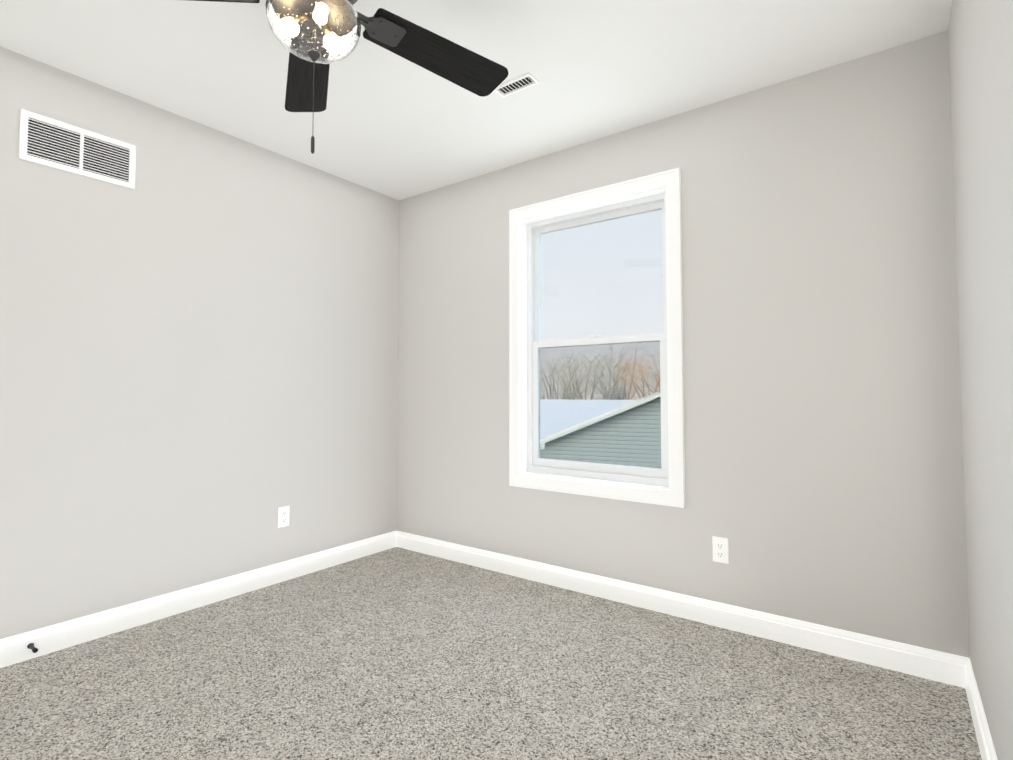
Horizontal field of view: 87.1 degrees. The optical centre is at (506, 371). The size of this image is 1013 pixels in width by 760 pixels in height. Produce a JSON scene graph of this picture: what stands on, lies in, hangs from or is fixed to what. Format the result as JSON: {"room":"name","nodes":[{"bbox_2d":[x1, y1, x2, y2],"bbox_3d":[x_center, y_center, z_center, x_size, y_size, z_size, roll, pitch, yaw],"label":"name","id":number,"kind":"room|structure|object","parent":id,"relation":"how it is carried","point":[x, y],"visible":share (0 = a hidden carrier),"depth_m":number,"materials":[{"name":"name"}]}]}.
{"room":"empty bedroom","nodes":[
{"label":"empty bedroom","id":0,"kind":"room"},
{"bbox_2d":[0,46,398,638],"bbox_3d":[-1.834,-0.059,2.426,0.140,2.440,3.700,-2,-3,36],"label":"wall","id":1,"kind":"structure","parent":0,"point":[199,354],"depth_m":2.61,"materials":[{"name":"paint"}]},
{"bbox_2d":[19,109,135,188],"bbox_3d":[-1.847,-0.956,2.317,0.012,0.205,0.405,-2,-3,36],"label":"air vent","id":2,"kind":"object","parent":1,"relation":"in","point":[72,150],"visible":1,"depth_m":2.30,"materials":[{"name":"white metal"}]},
{"bbox_2d":[0,531,395,667],"bbox_3d":[-1.771,1.106,2.333,0.016,0.105,3.420,-2,-3,36],"label":"baseboard","id":3,"kind":"structure","parent":1,"relation":"attached to","point":[13,649],"depth_m":2.55,"materials":[{"name":"white wood"}]},
{"bbox_2d":[27,643,37,652],"bbox_3d":[-1.878,1.098,2.114,0.074,0.022,0.022,-2,-3,36],"label":"doorstop","id":4,"kind":"object","parent":3,"relation":"attached to","point":[32,647],"visible":1,"depth_m":2.11,"materials":[{"name":"grey metal"}]},
{"bbox_2d":[278,506,289,527],"bbox_3d":[-1.268,0.827,3.036,0.010,0.115,0.070,-2,-3,36],"label":"outlet","id":5,"kind":"object","parent":1,"relation":"attached to","point":[283,515],"visible":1,"depth_m":3.03,"materials":[{"name":"white plastic"}]},
{"bbox_2d":[0,0,951,199],"bbox_3d":[-0.556,-1.375,1.542,3.310,0.120,3.700,-2,-3,36],"label":"ceiling","id":6,"kind":"structure","parent":0,"point":[386,122],"depth_m":2.23,"materials":[{"name":"paint"}]},
{"bbox_2d":[190,0,507,153],"bbox_3d":[-0.493,-0.956,1.459,1.254,0.724,1.281,-2,-3,36],"label":"ceiling fan","id":7,"kind":"object","parent":6,"relation":"hanging from","point":[315,38],"visible":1,"depth_m":1.62,"materials":[{"name":"black metal"}]},
{"bbox_2d":[494,73,538,97],"bbox_3d":[0.041,-1.276,2.378,0.200,0.012,0.080,-2,-3,36],"label":"ceiling vent","id":8,"kind":"object","parent":6,"relation":"in","point":[520,83],"visible":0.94,"depth_m":2.38,"materials":[{"name":"white metal"}]},
{"bbox_2d":[0,547,981,759],"bbox_3d":[-0.556,1.183,1.439,3.310,0.120,3.700,-2,-3,36],"label":"floor","id":9,"kind":"structure","parent":0,"point":[396,653],"depth_m":1.93,"materials":[{"name":"carpet"}]},
{"bbox_2d":[397,30,969,657],"bbox_3d":[0.496,-0.038,2.925,3.030,2.440,0.140,-2,-3,36],"label":"wall","id":10,"kind":"structure","parent":0,"point":[823,448],"depth_m":2.34,"materials":[{"name":"paint"}]},
{"bbox_2d":[509,168,684,507],"bbox_3d":[0.480,-0.158,2.933,1.022,1.642,0.175,-2,-3,36],"label":"window","id":11,"kind":"structure","parent":10,"relation":"in","point":[529,467],"depth_m":2.91,"materials":[{"name":"white"}]},
{"bbox_2d":[396,531,959,686],"bbox_3d":[0.450,1.126,2.815,2.970,0.105,0.016,-2,-3,36],"label":"baseboard","id":12,"kind":"structure","parent":10,"relation":"attached to","point":[944,667],"depth_m":2.43,"materials":[{"name":"white wood"}]},
{"bbox_2d":[712,536,728,563],"bbox_3d":[0.980,0.818,2.442,0.070,0.115,0.010,-2,-3,36],"label":"outlet","id":13,"kind":"object","parent":10,"relation":"attached to","point":[720,550],"visible":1,"depth_m":2.44,"materials":[{"name":"white plastic"}]},
{"bbox_2d":[948,0,1012,759],"bbox_3d":[0.723,-0.134,0.554,0.140,2.440,3.700,-2,-3,36],"label":"wall","id":14,"kind":"structure","parent":0,"point":[980,34],"depth_m":1.38,"materials":[{"name":"paint"}]},
{"bbox_2d":[956,655,997,759],"bbox_3d":[0.660,1.034,0.553,0.016,0.105,3.420,-2,-3,36],"label":"baseboard","id":15,"kind":"structure","parent":14,"relation":"attached to","point":[967,677],"depth_m":1.67,"materials":[{"name":"white wood"}]},
{"label":"outside","id":16,"kind":"structure","parent":0,"visible":0},
{"bbox_3d":[56.309,7.672,81.427,300.000,0.200,300.000,-2,-3,36],"label":"lawn","id":17,"kind":"structure","parent":16,"visible":0},
{"bbox_2d":[540,358,558,398],"bbox_3d":[1.259,2.008,39.604,5.484,7.755,5.066,0,-2,-3],"label":"tree","id":18,"kind":"object","parent":17,"relation":"on","point":[547,387],"depth_m":39.34,"materials":[{"name":"beige plant"}]},
{"bbox_2d":[540,352,590,399],"bbox_3d":[3.881,2.132,41.224,5.521,7.636,5.692,0,-2,-2],"label":"tree","id":19,"kind":"object","parent":17,"relation":"on","point":[554,386],"depth_m":40.92,"materials":[{"name":"beige plant"}]},
{"bbox_2d":[546,351,609,399],"bbox_3d":[5.790,2.203,47.539,6.364,8.003,6.563,1,-3,-33],"label":"tree","id":20,"kind":"object","parent":17,"relation":"on","point":[579,375],"depth_m":46.93,"materials":[{"name":"beige plant"}]},
{"bbox_2d":[553,352,631,399],"bbox_3d":[5.949,2.146,37.068,5.609,7.276,5.340,0,-2,11],"label":"tree","id":21,"kind":"object","parent":17,"relation":"on","point":[579,390],"depth_m":36.59,"materials":[{"name":"beige plant"}]},
{"bbox_2d":[540,391,660,467],"bbox_3d":[7.386,2.909,19.732,20.700,4.356,10.949,-1,-2,22],"label":"house","id":22,"kind":"structure","parent":17,"relation":"on","point":[632,430],"depth_m":16.10,"materials":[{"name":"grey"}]},
{"bbox_2d":[584,344,645,398],"bbox_3d":[9.806,1.654,48.876,5.829,9.207,5.425,2,-3,-42],"label":"tree","id":23,"kind":"object","parent":17,"relation":"on","point":[613,372],"depth_m":48.48,"materials":[{"name":"beige plant"}]},
{"bbox_2d":[582,343,652,399],"bbox_3d":[8.346,1.628,40.190,5.030,8.562,5.944,-1,-2,20],"label":"tree","id":24,"kind":"object","parent":17,"relation":"on","point":[625,395],"depth_m":39.86,"materials":[{"name":"beige plant"}]},
{"bbox_2d":[616,355,659,399],"bbox_3d":[9.794,2.241,34.972,4.756,6.917,5.002,2,-3,-40],"label":"tree","id":25,"kind":"object","parent":17,"relation":"on","point":[642,377],"depth_m":35.05,"materials":[{"name":"beige plant"}]},
{"bbox_2d":[636,347,659,392],"bbox_3d":[15.619,1.934,52.464,6.314,8.937,6.097,0,-2,-5],"label":"tree","id":26,"kind":"object","parent":17,"relation":"on","point":[651,372],"depth_m":52.65,"materials":[{"name":"beige plant"}]},
{"bbox_2d":[644,349,659,389],"bbox_3d":[14.384,1.938,42.842,5.781,8.155,5.622,0,-2,-1],"label":"tree","id":27,"kind":"object","parent":17,"relation":"on","point":[654,378],"depth_m":44.06,"materials":[{"name":"beige plant"}]}
]}

